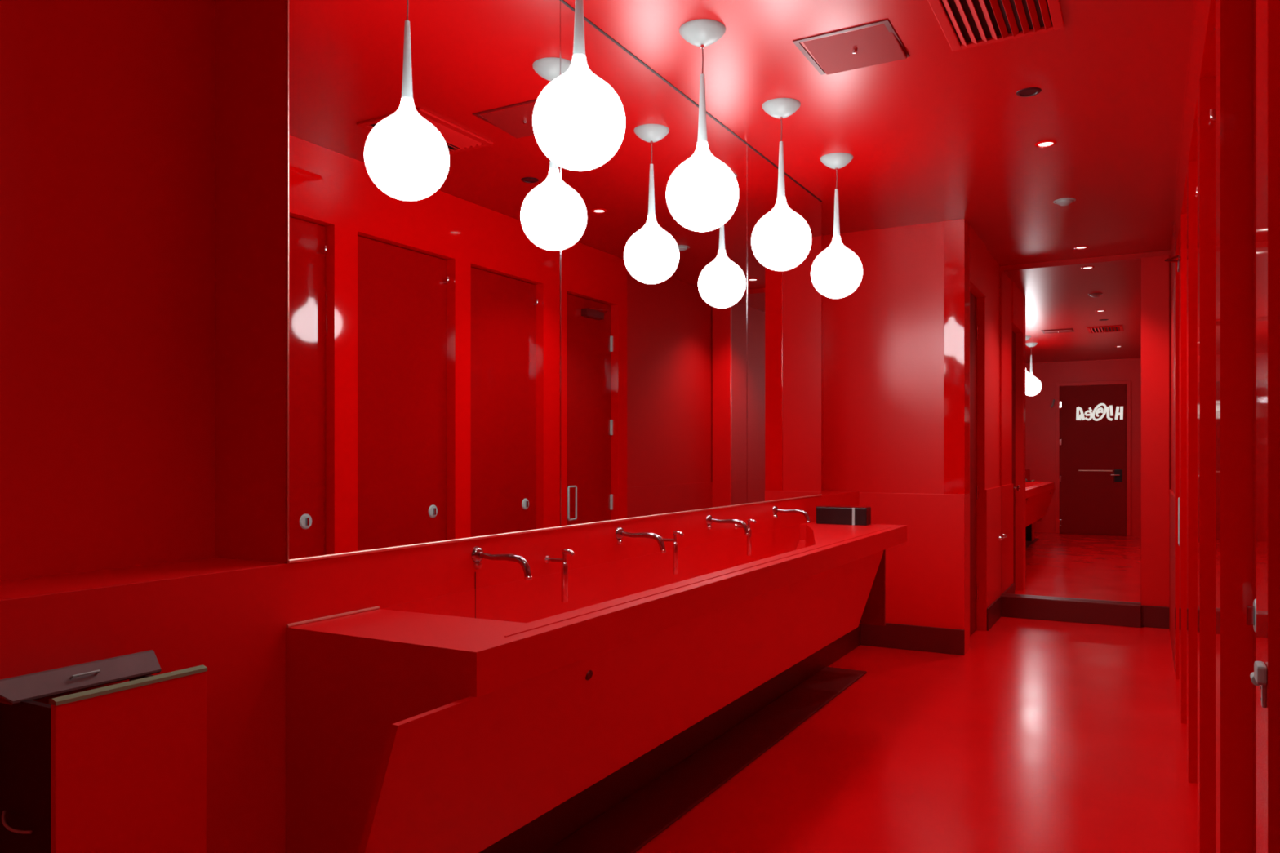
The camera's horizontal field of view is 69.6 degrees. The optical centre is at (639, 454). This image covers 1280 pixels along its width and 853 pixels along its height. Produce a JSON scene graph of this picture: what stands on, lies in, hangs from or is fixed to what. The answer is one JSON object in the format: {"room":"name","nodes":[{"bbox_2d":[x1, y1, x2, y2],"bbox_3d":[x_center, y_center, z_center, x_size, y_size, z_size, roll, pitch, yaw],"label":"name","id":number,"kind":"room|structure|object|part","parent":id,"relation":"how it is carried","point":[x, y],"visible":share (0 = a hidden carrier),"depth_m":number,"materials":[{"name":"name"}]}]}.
{"room":"public restroom","nodes":[
{"label":"public restroom","id":0,"kind":"room"},
{"bbox_2d":[0,0,823,581],"bbox_3d":[-0.502,-0.640,3.419,0.216,1.780,7.000,0,0,29],"label":"wall","id":1,"kind":"structure","parent":0,"point":[107,107],"depth_m":2.00,"materials":[{"name":"red paint"}]},
{"bbox_2d":[214,0,816,563],"bbox_3d":[0.029,-0.640,3.900,0.249,1.780,3.943,0,0,29],"label":"wall panel","id":2,"kind":"object","parent":1,"relation":"attached to","point":[251,35],"visible":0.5,"depth_m":2.17,"materials":[{"name":"red paint"}]},
{"bbox_2d":[288,0,559,559],"bbox_3d":[-0.540,-0.643,2.603,0.008,1.769,1.115,0,0,29],"label":"wall mirror","id":3,"kind":"object","parent":2,"relation":"attached to","point":[424,196],"visible":1,"depth_m":2.49,"materials":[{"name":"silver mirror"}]},
{"bbox_2d":[286,0,822,564],"bbox_3d":[0.145,-0.640,3.833,0.009,1.780,3.944,0,0,29],"label":"edging","id":4,"kind":"object","parent":2,"relation":"attached to","point":[369,551],"visible":1,"depth_m":2.67,"materials":[{"name":"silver metal"}]},
{"bbox_2d":[561,0,746,525],"bbox_3d":[0.127,-0.643,3.812,0.008,1.769,1.640,0,0,29],"label":"wall mirror","id":5,"kind":"object","parent":2,"relation":"attached to","point":[654,307],"visible":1,"depth_m":3.61,"materials":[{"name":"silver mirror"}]},
{"bbox_2d":[747,145,821,503],"bbox_3d":[0.809,-0.643,5.047,0.008,1.769,1.175,0,0,29],"label":"wall mirror","id":6,"kind":"object","parent":2,"relation":"attached to","point":[784,307],"visible":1,"depth_m":4.97,"materials":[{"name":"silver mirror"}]},
{"bbox_2d":[0,490,859,852],"bbox_3d":[-0.395,0.775,3.348,0.473,1.050,6.980,0,0,29],"label":"wall","id":7,"kind":"structure","parent":0,"point":[228,617],"depth_m":2.02,"materials":[{"name":"red paint"}]},
{"bbox_2d":[0,649,207,852],"bbox_3d":[-0.961,0.832,1.592,0.226,0.936,0.312,0,0,29],"label":"waste bin","id":8,"kind":"object","parent":7,"relation":"attached to","point":[120,767],"visible":1,"depth_m":1.53,"materials":[{"name":"red paint"}]},
{"bbox_3d":[-1.010,0.594,1.482,0.083,0.023,0.017,0,0,29],"label":"wire handle","id":9,"kind":"part","parent":8,"relation":"part of","materials":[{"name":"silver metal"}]},
{"bbox_3d":[-1.013,0.850,1.503,0.199,0.900,0.012,0,0,29],"label":"panel","id":10,"kind":"part","parent":8,"relation":"part of","materials":[{"name":"black"}]},
{"bbox_3d":[-1.011,0.384,1.606,0.126,0.040,0.289,0,0,29],"label":"lid","id":11,"kind":"part","parent":8,"relation":"part of","materials":[{"name":"grey metal"}]},
{"bbox_3d":[-0.957,0.380,1.588,0.009,0.007,0.049,0,0,29],"label":"lid handle","id":12,"kind":"part","parent":8,"relation":"part of","materials":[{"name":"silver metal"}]},
{"bbox_3d":[-0.859,0.847,1.562,0.014,0.906,0.265,0,0,29],"label":"panel","id":13,"kind":"part","parent":8,"relation":"part of","materials":[{"name":"red paint"}]},
{"bbox_2d":[471,546,532,579],"bbox_3d":[-0.394,0.312,2.656,0.197,0.085,0.048,0,0,29],"label":"faucet","id":14,"kind":"object","parent":7,"relation":"attached to","point":[477,554],"visible":1,"depth_m":2.65,"materials":[{"name":"silver metal"}]},
{"bbox_3d":[-0.391,0.320,2.654,0.186,0.068,0.021,0,0,29],"label":"spout","id":15,"kind":"part","parent":14,"relation":"part of","materials":[{"name":"silver metal"}]},
{"bbox_2d":[545,548,574,602],"bbox_3d":[-0.258,0.393,2.998,0.106,0.174,0.028,0,0,29],"label":"soap dispenser","id":16,"kind":"object","parent":7,"relation":"attached to","point":[564,567],"visible":1,"depth_m":2.98,"materials":[{"name":"silver metal"}]},
{"bbox_3d":[-0.301,0.345,3.022,0.007,0.028,0.028,0,0,29],"label":"wall plate","id":17,"kind":"part","parent":16,"relation":"part of","materials":[{"name":"silver metal"}]},
{"bbox_2d":[285,521,906,852],"bbox_3d":[0.285,0.652,3.516,0.554,0.615,3.968,0,0,29],"label":"sink","id":18,"kind":"object","parent":7,"relation":"attached to","point":[454,722],"visible":1,"depth_m":2.18,"materials":[{"name":"red"}]},
{"bbox_3d":[-0.571,0.723,1.984,0.534,0.475,0.022,0,0,29],"label":"panel","id":19,"kind":"part","parent":18,"relation":"part of","materials":[{"name":"red"}]},
{"bbox_2d":[481,540,811,622],"bbox_3d":[0.314,0.535,3.673,0.452,0.100,3.265,0,0,29],"label":"basin","id":20,"kind":"object","parent":18,"relation":"in","point":[535,610],"depth_m":3.51,"materials":[{"name":"red"}]},
{"bbox_2d":[816,505,871,525],"bbox_3d":[1.151,0.344,5.210,0.290,0.100,0.110,0,0,29],"label":"box","id":21,"kind":"object","parent":18,"relation":"on","point":[825,514],"visible":1,"depth_m":5.16,"materials":[{"name":"black plastic"}]},
{"bbox_3d":[1.183,0.723,5.264,0.436,0.475,0.020,0,0,29],"label":"panel","id":22,"kind":"part","parent":18,"relation":"part of","materials":[{"name":"red paint"}]},
{"bbox_2d":[615,527,666,552],"bbox_3d":[0.007,0.312,3.383,0.197,0.085,0.048,0,0,29],"label":"faucet","id":23,"kind":"object","parent":7,"relation":"attached to","point":[620,533],"visible":1,"depth_m":3.38,"materials":[{"name":"silver metal"}]},
{"bbox_3d":[0.011,0.320,3.381,0.186,0.068,0.021,0,0,29],"label":"spout","id":24,"kind":"part","parent":23,"relation":"part of","materials":[{"name":"silver metal"}]},
{"bbox_2d":[479,623,860,852],"bbox_3d":[-0.182,1.218,3.231,0.012,0.165,6.980,0,0,29],"label":"baseboard","id":25,"kind":"structure","parent":7,"relation":"attached to","point":[544,833],"depth_m":3.65,"materials":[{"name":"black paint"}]},
{"bbox_2d":[660,530,684,574],"bbox_3d":[0.129,0.393,3.698,0.106,0.174,0.028,0,0,29],"label":"soap dispenser","id":26,"kind":"object","parent":7,"relation":"attached to","point":[675,546],"visible":0.87,"depth_m":3.68,"materials":[{"name":"silver metal"}]},
{"bbox_2d":[706,515,749,535],"bbox_3d":[0.394,0.312,4.084,0.197,0.085,0.048,0,0,29],"label":"faucet","id":27,"kind":"object","parent":7,"relation":"attached to","point":[709,519],"visible":1,"depth_m":4.08,"materials":[{"name":"silver metal"}]},
{"bbox_3d":[0.398,0.320,4.082,0.186,0.068,0.021,0,0,29],"label":"spout","id":28,"kind":"part","parent":27,"relation":"part of","materials":[{"name":"silver metal"}]},
{"bbox_2d":[734,519,756,555],"bbox_3d":[0.506,0.393,4.381,0.106,0.174,0.028,0,0,29],"label":"soap dispenser","id":29,"kind":"object","parent":7,"relation":"attached to","point":[748,521],"visible":0.93,"depth_m":4.37,"materials":[{"name":"silver metal"}]},
{"bbox_2d":[773,506,810,523],"bbox_3d":[0.797,0.312,4.814,0.197,0.085,0.048,0,0,29],"label":"faucet","id":30,"kind":"object","parent":7,"relation":"attached to","point":[775,509],"visible":1,"depth_m":4.81,"materials":[{"name":"silver metal"}]},
{"bbox_3d":[0.801,0.320,4.812,0.186,0.068,0.021,0,0,29],"label":"spout","id":31,"kind":"part","parent":30,"relation":"part of","materials":[{"name":"silver metal"}]},
{"bbox_2d":[564,0,1195,266],"bbox_3d":[0.926,-1.580,3.601,2.540,0.100,8.900,0,0,29],"label":"ceiling","id":32,"kind":"structure","parent":0,"point":[938,133],"depth_m":4.07,"materials":[{"name":"red paint"}]},
{"bbox_2d":[532,0,625,171],"bbox_3d":[-0.172,-1.168,2.596,0.262,0.724,0.262,0,0,29],"label":"pendant lamp","id":33,"kind":"object","parent":32,"relation":"hanging from","point":[579,119],"visible":1,"depth_m":2.51,"materials":[{"name":"white glass"}]},
{"bbox_3d":[-0.172,-0.965,2.596,0.262,0.317,0.262,0,0,29],"label":"globe","id":34,"kind":"part","parent":33,"relation":"part of","materials":[{"name":"white glass"}]},
{"bbox_3d":[-0.172,-1.247,2.596,0.037,0.248,0.037,0,0,29],"label":"stem","id":35,"kind":"part","parent":33,"relation":"part of","materials":[{"name":"white glass"}]},
{"bbox_2d":[666,18,738,231],"bbox_3d":[0.225,-1.168,3.314,0.262,0.724,0.262,0,0,29],"label":"pendant lamp","id":36,"kind":"object","parent":32,"relation":"hanging from","point":[702,192],"visible":1,"depth_m":3.24,"materials":[{"name":"white glass"}]},
{"bbox_3d":[0.225,-1.247,3.314,0.037,0.248,0.037,0,0,29],"label":"stem","id":37,"kind":"part","parent":36,"relation":"part of","materials":[{"name":"white glass"}]},
{"bbox_3d":[0.225,-0.965,3.314,0.262,0.317,0.262,0,0,29],"label":"globe","id":38,"kind":"part","parent":36,"relation":"part of","materials":[{"name":"white glass"}]},
{"bbox_3d":[0.226,-1.423,3.315,0.008,0.113,0.005,0,0,-39],"label":"cord","id":39,"kind":"part","parent":36,"relation":"part of","materials":[{"name":"red plastic"}]},
{"bbox_2d":[751,97,811,271],"bbox_3d":[0.619,-1.168,4.028,0.262,0.724,0.262,0,0,29],"label":"pendant lamp","id":40,"kind":"object","parent":32,"relation":"hanging from","point":[781,239],"visible":1,"depth_m":3.95,"materials":[{"name":"white glass"}]},
{"bbox_3d":[0.619,-1.247,4.028,0.037,0.248,0.037,0,0,29],"label":"stem","id":41,"kind":"part","parent":40,"relation":"part of","materials":[{"name":"white glass"}]},
{"bbox_3d":[0.619,-0.965,4.028,0.262,0.317,0.262,0,0,29],"label":"globe","id":42,"kind":"part","parent":40,"relation":"part of","materials":[{"name":"white glass"}]},
{"bbox_3d":[0.620,-1.423,4.029,0.008,0.113,0.005,0,0,-39],"label":"cord","id":43,"kind":"part","parent":40,"relation":"part of","materials":[{"name":"red plastic"}]},
{"bbox_2d":[810,152,862,298],"bbox_3d":[1.014,-1.168,4.744,0.262,0.724,0.262,0,0,29],"label":"pendant lamp","id":44,"kind":"object","parent":32,"relation":"hanging from","point":[837,272],"visible":1,"depth_m":4.67,"materials":[{"name":"white glass"}]},
{"bbox_3d":[1.014,-1.247,4.744,0.037,0.248,0.037,0,0,29],"label":"stem","id":45,"kind":"part","parent":44,"relation":"part of","materials":[{"name":"white glass"}]},
{"bbox_3d":[1.014,-0.965,4.744,0.262,0.317,0.262,0,0,29],"label":"globe","id":46,"kind":"part","parent":44,"relation":"part of","materials":[{"name":"white glass"}]},
{"bbox_3d":[1.015,-1.423,4.745,0.008,0.113,0.005,0,0,-39],"label":"cord","id":47,"kind":"part","parent":44,"relation":"part of","materials":[{"name":"red plastic"}]},
{"bbox_2d":[792,18,909,75],"bbox_3d":[0.799,-1.526,3.465,0.350,0.031,0.340,0,0,29],"label":"access panel","id":48,"kind":"object","parent":32,"relation":"attached to","point":[877,44],"visible":1,"depth_m":3.45,"materials":[{"name":"red paint"}]},
{"bbox_2d":[928,0,1064,50],"bbox_3d":[1.218,-1.521,3.143,0.385,0.018,0.520,0,0,29],"label":"ceiling vent","id":49,"kind":"object","parent":32,"relation":"in","point":[975,23],"visible":1,"depth_m":3.21,"materials":[{"name":"red metal"}]},
{"bbox_2d":[1016,87,1041,97],"bbox_3d":[1.640,-1.528,3.881,0.100,0.005,0.100,0,0,29],"label":"recessed light","id":50,"kind":"object","parent":32,"relation":"in","point":[1028,91],"visible":1,"depth_m":3.88,"materials":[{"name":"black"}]},
{"bbox_2d":[1035,140,1057,147],"bbox_3d":[1.997,-1.528,4.529,0.100,0.005,0.100,0,0,29],"label":"recessed light","id":51,"kind":"object","parent":32,"relation":"in","point":[1044,144],"visible":1,"depth_m":4.53,"materials":[{"name":"red paint"}]},
{"bbox_2d":[1053,197,1075,205],"bbox_3d":[2.558,-1.517,5.544,0.124,0.026,0.124,0,0,29],"label":"smoke detector","id":52,"kind":"object","parent":32,"relation":"attached to","point":[1061,202],"visible":1,"depth_m":5.52,"materials":[{"name":"white plastic"}]},
{"bbox_2d":[1074,245,1088,248],"bbox_3d":[3.258,-1.528,6.791,0.100,0.005,0.100,0,0,29],"label":"recessed light","id":53,"kind":"object","parent":32,"relation":"in","point":[1079,246],"visible":1,"depth_m":6.79,"materials":[{"name":"red paint"}]},
{"bbox_2d":[823,221,969,653],"bbox_3d":[1.641,-0.115,6.324,1.160,2.830,0.200,0,0,29],"label":"wall","id":54,"kind":"structure","parent":0,"point":[883,340],"depth_m":6.16,"materials":[{"name":"red paint"}]},
{"bbox_2d":[860,622,964,655],"bbox_3d":[1.802,1.218,6.113,0.677,0.165,0.014,0,0,29],"label":"baseboard","id":55,"kind":"structure","parent":54,"relation":"attached to","point":[895,636],"depth_m":6.10,"materials":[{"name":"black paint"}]},
{"bbox_2d":[635,617,1197,852],"bbox_3d":[0.926,1.350,3.601,2.540,0.100,8.900,0,0,29],"label":"floor","id":56,"kind":"structure","parent":0,"point":[1046,736],"depth_m":3.86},
{"bbox_2d":[969,225,1001,631],"bbox_3d":[2.450,-0.115,6.860,0.260,2.830,1.520,0,0,29],"label":"wall","id":57,"kind":"structure","parent":0,"point":[984,270],"depth_m":6.85,"materials":[{"name":"red paint"}]},
{"bbox_2d":[943,218,969,494],"bbox_3d":[2.093,-0.635,6.078,0.130,1.790,0.194,0,0,29],"label":"mirror","id":58,"kind":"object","parent":57,"relation":"attached to","point":[956,232],"depth_m":5.99,"materials":[{"name":"red mirror"}]},
{"bbox_2d":[969,293,978,635],"bbox_3d":[2.324,0.069,6.490,0.095,2.450,0.722,0,0,29],"label":"closet door","id":59,"kind":"structure","parent":57,"relation":"in","point":[974,329],"depth_m":6.69,"materials":[{"name":"red paint"}]},
{"bbox_2d":[986,595,1000,631],"bbox_3d":[2.724,1.218,7.074,0.012,0.165,0.680,0,0,29],"label":"baseboard","id":60,"kind":"structure","parent":57,"relation":"attached to","point":[993,611],"depth_m":7.02,"materials":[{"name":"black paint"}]},
{"bbox_2d":[1000,249,1171,607],"bbox_3d":[3.446,-0.115,7.236,1.640,2.830,0.100,0,0,29],"label":"wall","id":61,"kind":"structure","parent":0,"point":[1137,255],"depth_m":7.03,"materials":[{"name":"red paint"}]},
{"bbox_2d":[1000,594,1141,627],"bbox_3d":[3.343,1.218,7.178,0.995,0.165,0.100,0,0,29],"label":"baseboard","id":62,"kind":"structure","parent":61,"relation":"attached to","point":[1084,611],"depth_m":7.12,"materials":[{"name":"red paint"}]},
{"bbox_2d":[1001,258,1140,604],"bbox_3d":[3.364,-0.176,7.216,0.991,2.618,0.011,0,0,29],"label":"mirror","id":63,"kind":"object","parent":61,"relation":"attached to","point":[1071,334],"visible":1,"depth_m":7.20,"materials":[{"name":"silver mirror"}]},
{"bbox_2d":[1141,254,1168,607],"bbox_3d":[3.876,-0.175,6.924,0.185,2.630,0.030,0,0,29],"label":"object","id":64,"kind":"structure","parent":61,"relation":"attached to","point":[1154,269],"depth_m":6.91,"materials":[{"name":"red paint"}]},
{"bbox_2d":[1141,605,1168,628],"bbox_3d":[3.866,1.220,6.904,0.185,0.160,0.015,0,0,29],"label":"baseboard","id":65,"kind":"structure","parent":61,"relation":"attached to","point":[1151,616],"depth_m":6.90,"materials":[{"name":"red paint"}]},
{"bbox_2d":[1168,0,1279,852],"bbox_3d":[1.932,-0.115,3.045,0.160,2.830,8.700,0,0,29],"label":"wall","id":66,"kind":"structure","parent":0,"point":[1214,226],"depth_m":2.03,"materials":[{"name":"red paint"}]},
{"bbox_2d":[1164,254,1179,546],"bbox_3d":[2.944,0.068,5.000,0.158,2.448,0.715,0,0,29],"label":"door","id":67,"kind":"structure","parent":66,"relation":"in","point":[1171,259],"depth_m":4.94,"materials":[{"name":"red paint"}]},
{"bbox_3d":[2.971,-1.085,5.105,0.104,0.026,0.279,0,0,29],"label":"closer arm","id":68,"kind":"part","parent":67,"relation":"part of","materials":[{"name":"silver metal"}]},
{"bbox_3d":[2.795,0.347,4.763,0.014,0.248,0.113,0,0,29],"label":"pull handle","id":69,"kind":"part","parent":67,"relation":"part of","materials":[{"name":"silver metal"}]},
{"bbox_2d":[1209,108,1215,121],"bbox_3d":[1.595,0.068,2.471,0.075,2.448,0.767,0,0,29],"label":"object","id":70,"kind":"structure","parent":66,"relation":"in","point":[1212,116],"depth_m":2.79,"materials":[{"name":"silver metal"}]},
{"bbox_2d":[1245,0,1256,852],"bbox_3d":[1.150,0.068,1.665,0.075,2.448,0.767,0,0,29],"label":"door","id":71,"kind":"structure","parent":66,"relation":"in","point":[1251,611],"depth_m":1.95,"materials":[{"name":"red metal"}]},
{"bbox_3d":[1.166,0.068,1.658,0.040,2.448,0.764,0,0,29],"label":"door","id":72,"kind":"part","parent":71,"relation":"part of","materials":[{"name":"red paint"}]},
{"bbox_2d":[1249,661,1266,707],"bbox_3d":[0.849,0.316,1.264,0.015,0.064,0.070,0,0,29],"label":"latch keeper","id":73,"kind":"object","parent":66,"relation":"attached to","point":[1259,677],"visible":1,"depth_m":1.24,"materials":[{"name":"silver metal"}]},
{"bbox_3d":[0.845,0.326,1.247,0.005,0.032,0.012,0,0,29],"label":"strike plate","id":74,"kind":"part","parent":73,"relation":"part of","materials":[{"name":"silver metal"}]}
]}

